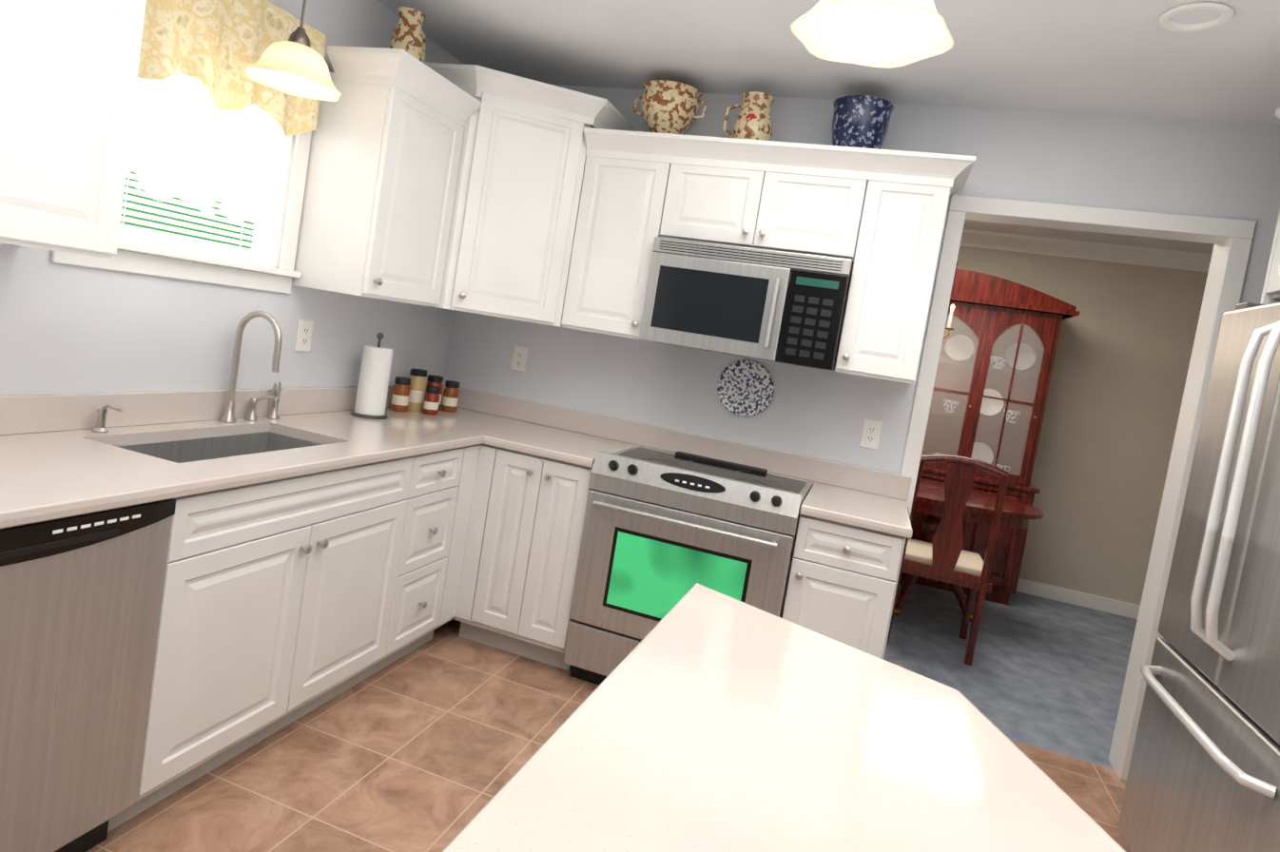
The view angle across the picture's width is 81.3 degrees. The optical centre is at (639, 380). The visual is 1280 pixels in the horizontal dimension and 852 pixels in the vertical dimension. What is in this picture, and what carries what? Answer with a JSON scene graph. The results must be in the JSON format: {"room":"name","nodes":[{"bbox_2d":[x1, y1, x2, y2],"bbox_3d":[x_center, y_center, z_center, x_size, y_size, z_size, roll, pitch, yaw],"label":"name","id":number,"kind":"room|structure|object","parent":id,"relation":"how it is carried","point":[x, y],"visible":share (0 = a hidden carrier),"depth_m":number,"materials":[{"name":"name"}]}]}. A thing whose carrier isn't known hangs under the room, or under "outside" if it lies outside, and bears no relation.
{"room":"kitchen","nodes":[
{"label":"kitchen","id":0,"kind":"room"},
{"bbox_2d":[0,0,464,395],"bbox_3d":[-1.775,-0.239,1.605,0.120,2.580,5.030,10,4,17],"label":"wall","id":1,"kind":"structure","parent":0,"point":[69,329],"depth_m":2.44,"materials":[{"name":"paint"}]},
{"bbox_2d":[0,0,146,259],"bbox_3d":[-1.512,-0.706,1.394,0.338,0.790,0.939,10,4,17],"label":"upper cabinet","id":2,"kind":"object","parent":1,"relation":"attached to","point":[68,72],"visible":1,"depth_m":1.64,"materials":[{"name":"white wood"}]},
{"bbox_2d":[50,75,311,293],"bbox_3d":[-1.413,-0.743,2.371,0.170,0.845,0.847,10,4,17],"label":"window","id":3,"kind":"structure","parent":1,"relation":"in","point":[279,274],"depth_m":2.55,"materials":[{"name":"white wood"}]},
{"bbox_2d":[118,73,285,266],"bbox_3d":[-1.407,-0.749,2.370,0.040,0.679,0.684,10,4,17],"label":"window blinds","id":4,"kind":"object","parent":3,"relation":"attached to","point":[164,242],"visible":0.46,"depth_m":2.39,"materials":[{"name":"white plastic"}]},
{"bbox_2d":[137,0,326,135],"bbox_3d":[-1.288,-1.030,2.293,0.111,0.390,0.779,10,4,17],"label":"window valance","id":5,"kind":"object","parent":1,"relation":"attached to","point":[215,48],"visible":0.79,"depth_m":2.29,"materials":[{"name":"fabric"}]},
{"bbox_2d":[294,319,313,351],"bbox_3d":[-1.304,-0.174,2.898,0.008,0.125,0.078,10,4,17],"label":"electrical outlet plate","id":6,"kind":"object","parent":1,"relation":"attached to","point":[304,333],"visible":1,"depth_m":2.89,"materials":[{"name":"white plastic"}]},
{"bbox_2d":[291,45,482,307],"bbox_3d":[-0.990,-0.751,2.900,0.400,0.860,0.538,10,4,17],"label":"upper cabinet","id":7,"kind":"object","parent":1,"relation":"attached to","point":[382,169],"visible":1,"depth_m":2.74,"materials":[{"name":"white wood"}]},
{"bbox_2d":[86,617,1130,851],"bbox_3d":[-0.072,1.407,1.043,4.210,0.060,4.970,10,4,17],"label":"floor","id":8,"kind":"structure","parent":0,"point":[440,737],"depth_m":2.33,"materials":[{"name":"brown tile"}]},
{"bbox_2d":[0,498,175,851],"bbox_3d":[-1.543,0.664,1.590,0.609,0.876,0.617,10,4,17],"label":"dishwasher","id":9,"kind":"object","parent":8,"relation":"on","point":[81,596],"visible":1,"depth_m":1.61,"materials":[{"name":"silver metal"}]},
{"bbox_2d":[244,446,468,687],"bbox_3d":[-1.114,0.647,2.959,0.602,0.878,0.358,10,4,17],"label":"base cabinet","id":10,"kind":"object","parent":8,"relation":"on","point":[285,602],"depth_m":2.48,"materials":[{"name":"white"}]},
{"bbox_2d":[0,384,912,538],"bbox_3d":[-0.456,0.389,1.998,2.328,0.320,3.243,10,4,17],"label":"countertop","id":11,"kind":"structure","parent":10,"relation":"on","point":[59,458],"depth_m":2.52,"materials":[{"name":"beige stone"}]},
{"bbox_2d":[91,404,122,432],"bbox_3d":[-1.517,0.110,2.125,0.090,0.083,0.040,10,4,17],"label":"soap dispenser","id":12,"kind":"object","parent":11,"relation":"on","point":[100,426],"visible":1,"depth_m":2.12,"materials":[{"name":"silver metal"}]},
{"bbox_2d":[219,310,282,423],"bbox_3d":[-1.281,-0.042,2.618,0.208,0.396,0.248,10,4,17],"label":"faucet","id":13,"kind":"object","parent":11,"relation":"on","point":[228,416],"visible":1,"depth_m":2.54,"materials":[{"name":"silver metal"}]},
{"bbox_2d":[349,332,393,419],"bbox_3d":[-1.113,-0.025,3.128,0.150,0.354,0.150,10,4,17],"label":"paper towel holder","id":14,"kind":"object","parent":11,"relation":"on","point":[376,364],"visible":1,"depth_m":3.08,"materials":[{"name":"white paper"}]},
{"bbox_2d":[389,376,410,412],"bbox_3d":[-1.090,0.064,3.400,0.076,0.153,0.076,10,4,17],"label":"spice jar","id":15,"kind":"object","parent":11,"relation":"on","point":[400,396],"visible":0.98,"depth_m":3.37,"materials":[{"name":"brown glass"}]},
{"bbox_2d":[407,368,427,411],"bbox_3d":[-1.047,0.045,3.491,0.084,0.193,0.084,10,4,17],"label":"spice jar","id":16,"kind":"object","parent":11,"relation":"on","point":[418,383],"visible":0.9,"depth_m":3.46,"materials":[{"name":"brown glass"}]},
{"bbox_2d":[422,386,440,415],"bbox_3d":[-0.966,0.093,3.455,0.068,0.128,0.068,10,4,17],"label":"spice jar","id":17,"kind":"object","parent":11,"relation":"on","point":[431,402],"visible":1,"depth_m":3.43,"materials":[{"name":"brown glass"}]},
{"bbox_2d":[425,374,443,411],"bbox_3d":[-0.992,0.061,3.573,0.080,0.168,0.080,10,4,17],"label":"spice jar","id":18,"kind":"object","parent":11,"relation":"on","point":[435,380],"visible":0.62,"depth_m":3.54,"materials":[{"name":"brown glass"}]},
{"bbox_2d":[441,380,459,412],"bbox_3d":[-0.925,0.078,3.641,0.076,0.148,0.076,10,4,17],"label":"spice jar","id":19,"kind":"object","parent":11,"relation":"on","point":[450,397],"visible":0.98,"depth_m":3.61,"materials":[{"name":"brown glass"}]},
{"bbox_2d":[465,446,592,670],"bbox_3d":[-0.369,0.742,3.355,0.440,0.878,0.603,10,4,17],"label":"base cabinet","id":20,"kind":"object","parent":8,"relation":"on","point":[522,550],"depth_m":3.07,"materials":[{"name":"white wood"}]},
{"bbox_2d":[562,446,813,684],"bbox_3d":[0.203,0.816,3.083,0.815,0.945,0.616,10,4,17],"label":"range","id":21,"kind":"object","parent":8,"relation":"on","point":[664,533],"visible":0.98,"depth_m":2.87,"materials":[{"name":"silver metal"}]},
{"bbox_2d":[781,514,904,659],"bbox_3d":[0.781,0.949,2.987,0.369,0.878,0.603,10,4,17],"label":"base cabinet","id":22,"kind":"object","parent":8,"relation":"on","point":[843,579],"depth_m":2.69,"materials":[{"name":"white wood"}]},
{"bbox_2d":[1117,301,1279,851],"bbox_3d":[1.917,0.717,1.898,0.862,1.825,0.906,10,4,17],"label":"fridge","id":23,"kind":"object","parent":8,"relation":"on","point":[1204,772],"visible":1,"depth_m":2.02,"materials":[{"name":"silver metal"}]},
{"bbox_2d":[1260,107,1279,304],"bbox_3d":[1.835,0.385,1.889,0.358,2.455,1.052,10,4,17],"label":"tall cabinet","id":24,"kind":"object","parent":8,"relation":"on","point":[1270,293],"visible":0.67,"depth_m":2.35,"materials":[{"name":"white wood"}]},
{"bbox_3d":[0.130,0.996,0.543,0.531,0.875,1.851,10,4,17],"label":"cabinet","id":25,"kind":"object","parent":8,"relation":"on","visible":0},
{"bbox_2d":[441,582,1125,851],"bbox_3d":[0.136,0.529,0.606,0.746,0.038,1.982,10,4,17],"label":"countertop","id":26,"kind":"structure","parent":25,"relation":"on","point":[701,718],"depth_m":0.97,"materials":[{"name":"beige stone"}]},
{"bbox_2d":[377,0,1279,253],"bbox_3d":[1.164,-1.149,2.106,5.030,0.080,7.800,10,4,17],"label":"ceiling","id":27,"kind":"structure","parent":0,"point":[1119,57],"depth_m":2.77,"materials":[{"name":"paint"}]},
{"bbox_2d":[245,0,341,101],"bbox_3d":[-1.001,-1.173,2.235,0.276,0.571,0.276,10,4,17],"label":"pendant light","id":28,"kind":"object","parent":27,"relation":"hanging from","point":[295,65],"visible":1,"depth_m":2.22,"materials":[{"name":"white glass"}]},
{"bbox_2d":[790,0,953,67],"bbox_3d":[0.449,-0.883,1.288,0.276,0.571,0.276,10,4,17],"label":"pendant light","id":29,"kind":"object","parent":27,"relation":"hanging from","point":[885,33],"visible":1,"depth_m":1.37,"materials":[{"name":"white glass"}]},
{"bbox_2d":[942,304,954,339],"bbox_3d":[1.699,-0.686,4.722,0.644,0.980,0.632,10,4,17],"label":"dining chandelier","id":30,"kind":"object","parent":27,"relation":"hanging from","point":[948,327],"visible":0.12,"depth_m":4.58,"materials":[{"name":"gold metal"}]},
{"bbox_2d":[1158,1,1234,32],"bbox_3d":[1.588,-1.051,2.127,0.175,0.042,0.175,10,4,17],"label":"recessed light","id":31,"kind":"object","parent":27,"relation":"in","point":[1166,21],"visible":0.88,"depth_m":2.12,"materials":[{"name":"white plastic"}]},
{"bbox_2d":[443,84,1279,474],"bbox_3d":[0.953,0.093,3.310,4.090,2.580,0.120,10,4,17],"label":"wall","id":32,"kind":"structure","parent":0,"point":[1208,168],"depth_m":3.23,"materials":[{"name":"paint"}]},
{"bbox_2d":[510,346,528,372],"bbox_3d":[-0.604,-0.107,3.741,0.078,0.125,0.008,10,4,17],"label":"electrical outlet plate","id":33,"kind":"object","parent":32,"relation":"attached to","point":[519,358],"visible":1,"depth_m":3.74,"materials":[{"name":"white plastic"}]},
{"bbox_2d":[423,62,635,327],"bbox_3d":[-0.602,-0.783,3.365,0.837,0.990,0.707,10,4,17],"label":"upper cabinet","id":34,"kind":"object","parent":32,"relation":"attached to","point":[519,181],"visible":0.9,"depth_m":3.17,"materials":[{"name":"white wood"}]},
{"bbox_2d":[561,142,675,341],"bbox_3d":[-0.059,-0.596,3.386,0.386,0.790,0.338,10,4,17],"label":"upper cabinet","id":35,"kind":"object","parent":32,"relation":"attached to","point":[624,192],"depth_m":3.23,"materials":[{"name":"white wood"}]},
{"bbox_2d":[717,359,774,416],"bbox_3d":[0.479,0.035,3.390,0.260,0.260,0.016,10,4,17],"label":"decorative plate","id":36,"kind":"object","parent":32,"relation":"attached to","point":[745,387],"visible":1,"depth_m":3.39,"materials":[{"name":"ceramic"}]},
{"bbox_2d":[659,150,872,264],"bbox_3d":[0.537,-0.712,3.194,0.808,0.350,0.338,10,4,17],"label":"upper cabinet","id":37,"kind":"object","parent":32,"relation":"attached to","point":[817,208],"depth_m":3.02,"materials":[{"name":"white wood"}]},
{"bbox_2d":[639,236,853,370],"bbox_3d":[0.456,-0.320,3.161,0.801,0.434,0.450,10,4,17],"label":"microwave","id":38,"kind":"object","parent":37,"relation":"attached to","point":[780,306],"visible":1,"depth_m":2.99,"materials":[{"name":"silver metal"}]},
{"bbox_2d":[859,418,882,449],"bbox_3d":[1.000,0.233,3.228,0.078,0.125,0.008,10,4,17],"label":"electrical outlet plate","id":39,"kind":"object","parent":32,"relation":"attached to","point":[871,431],"visible":1,"depth_m":3.23,"materials":[{"name":"white plastic"}]},
{"bbox_2d":[834,165,956,384],"bbox_3d":[1.027,-0.401,3.039,0.306,0.790,0.338,10,4,17],"label":"upper cabinet","id":40,"kind":"object","parent":32,"relation":"attached to","point":[877,217],"depth_m":2.88,"materials":[{"name":"white wood"}]},
{"bbox_2d":[882,194,1256,780],"bbox_3d":[1.654,0.404,3.091,1.071,2.214,0.160,10,4,17],"label":"trim","id":41,"kind":"structure","parent":32,"relation":"attached to","point":[1231,239],"depth_m":2.95,"materials":[{"name":"white wood"}]},
{"bbox_2d":[883,581,1137,769],"bbox_3d":[1.615,1.459,4.598,4.800,0.060,2.830,10,4,17],"label":"floor","id":42,"kind":"structure","parent":0,"point":[1045,673],"depth_m":4.04,"materials":[{"name":"grey carpet"}]},
{"bbox_2d":[886,454,1008,665],"bbox_3d":[1.660,0.922,4.104,0.526,1.081,0.551,10,4,17],"label":"dining chair","id":43,"kind":"object","parent":42,"relation":"on","point":[944,556],"visible":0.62,"depth_m":3.87,"materials":[{"name":"brown wood"}]},
{"bbox_2d":[893,478,1043,621],"bbox_3d":[1.449,1.000,4.820,1.960,0.765,0.920,10,4,17],"label":"dining table","id":44,"kind":"object","parent":42,"relation":"on","point":[979,508],"visible":0.29,"depth_m":4.47,"materials":[{"name":"brown wood"}]},
{"bbox_2d":[911,261,1079,604],"bbox_3d":[2.075,0.259,5.430,1.620,2.350,0.490,10,4,17],"label":"china hutch","id":45,"kind":"object","parent":42,"relation":"on","point":[994,370],"visible":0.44,"depth_m":5.15,"materials":[{"name":"brown wood"}]},
{"bbox_2d":[955,246,1207,605],"bbox_3d":[2.219,0.145,5.750,4.800,2.580,0.120,10,4,17],"label":"wall","id":46,"kind":"structure","parent":0,"point":[1119,374],"depth_m":5.33,"materials":[{"name":"beige paint"}]},
{"bbox_2d":[1016,578,1140,619],"bbox_3d":[2.002,1.368,5.758,4.560,0.100,0.019,10,4,17],"label":"baseboard","id":47,"kind":"structure","parent":46,"relation":"attached to","point":[1083,599],"depth_m":5.38,"materials":[{"name":"white"}]},
{"bbox_2d":[959,229,1211,272],"bbox_3d":[2.381,-1.071,5.575,4.560,0.110,0.090,10,4,17],"label":"crown molding","id":48,"kind":"structure","parent":46,"relation":"attached to","point":[1119,254],"depth_m":5.31,"materials":[{"name":"white wood"}]},
{"label":"outside","id":49,"kind":"structure","parent":0,"visible":0},
{"bbox_2d":[120,74,264,252],"bbox_3d":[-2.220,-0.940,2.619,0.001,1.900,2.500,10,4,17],"label":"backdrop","id":50,"kind":"structure","parent":49,"point":[182,206],"depth_m":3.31,"materials":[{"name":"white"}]},
{"bbox_3d":[-0.271,-0.977,1.926,2.254,0.070,3.236,10,4,17],"label":"boards","id":51,"kind":"object","parent":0,"visible":0},
{"bbox_2d":[389,6,426,61],"bbox_3d":[-0.897,-1.301,2.921,0.122,0.250,0.174,10,4,17],"label":"vase","id":52,"kind":"object","parent":51,"relation":"on","point":[408,36],"visible":0.58,"depth_m":2.85,"materials":[{"name":"beige ceramic"}]},
{"bbox_2d":[633,79,707,134],"bbox_3d":[0.123,-1.163,3.323,0.344,0.250,0.268,10,4,17],"label":"decorative urn","id":53,"kind":"object","parent":51,"relation":"on","point":[670,106],"visible":0.79,"depth_m":3.23,"materials":[{"name":"beige ceramic"}]},
{"bbox_2d":[722,91,774,140],"bbox_3d":[0.466,-1.098,3.213,0.218,0.245,0.170,10,4,17],"label":"jug","id":54,"kind":"object","parent":51,"relation":"on","point":[753,121],"visible":0.83,"depth_m":3.14,"materials":[{"name":"beige ceramic"}]},
{"bbox_2d":[832,95,893,149],"bbox_3d":[0.901,-1.015,3.074,0.242,0.235,0.242,10,4,17],"label":"planter","id":55,"kind":"object","parent":51,"relation":"on","point":[860,121],"visible":0.75,"depth_m":2.98,"materials":[{"name":"blue ceramic"}]}
]}

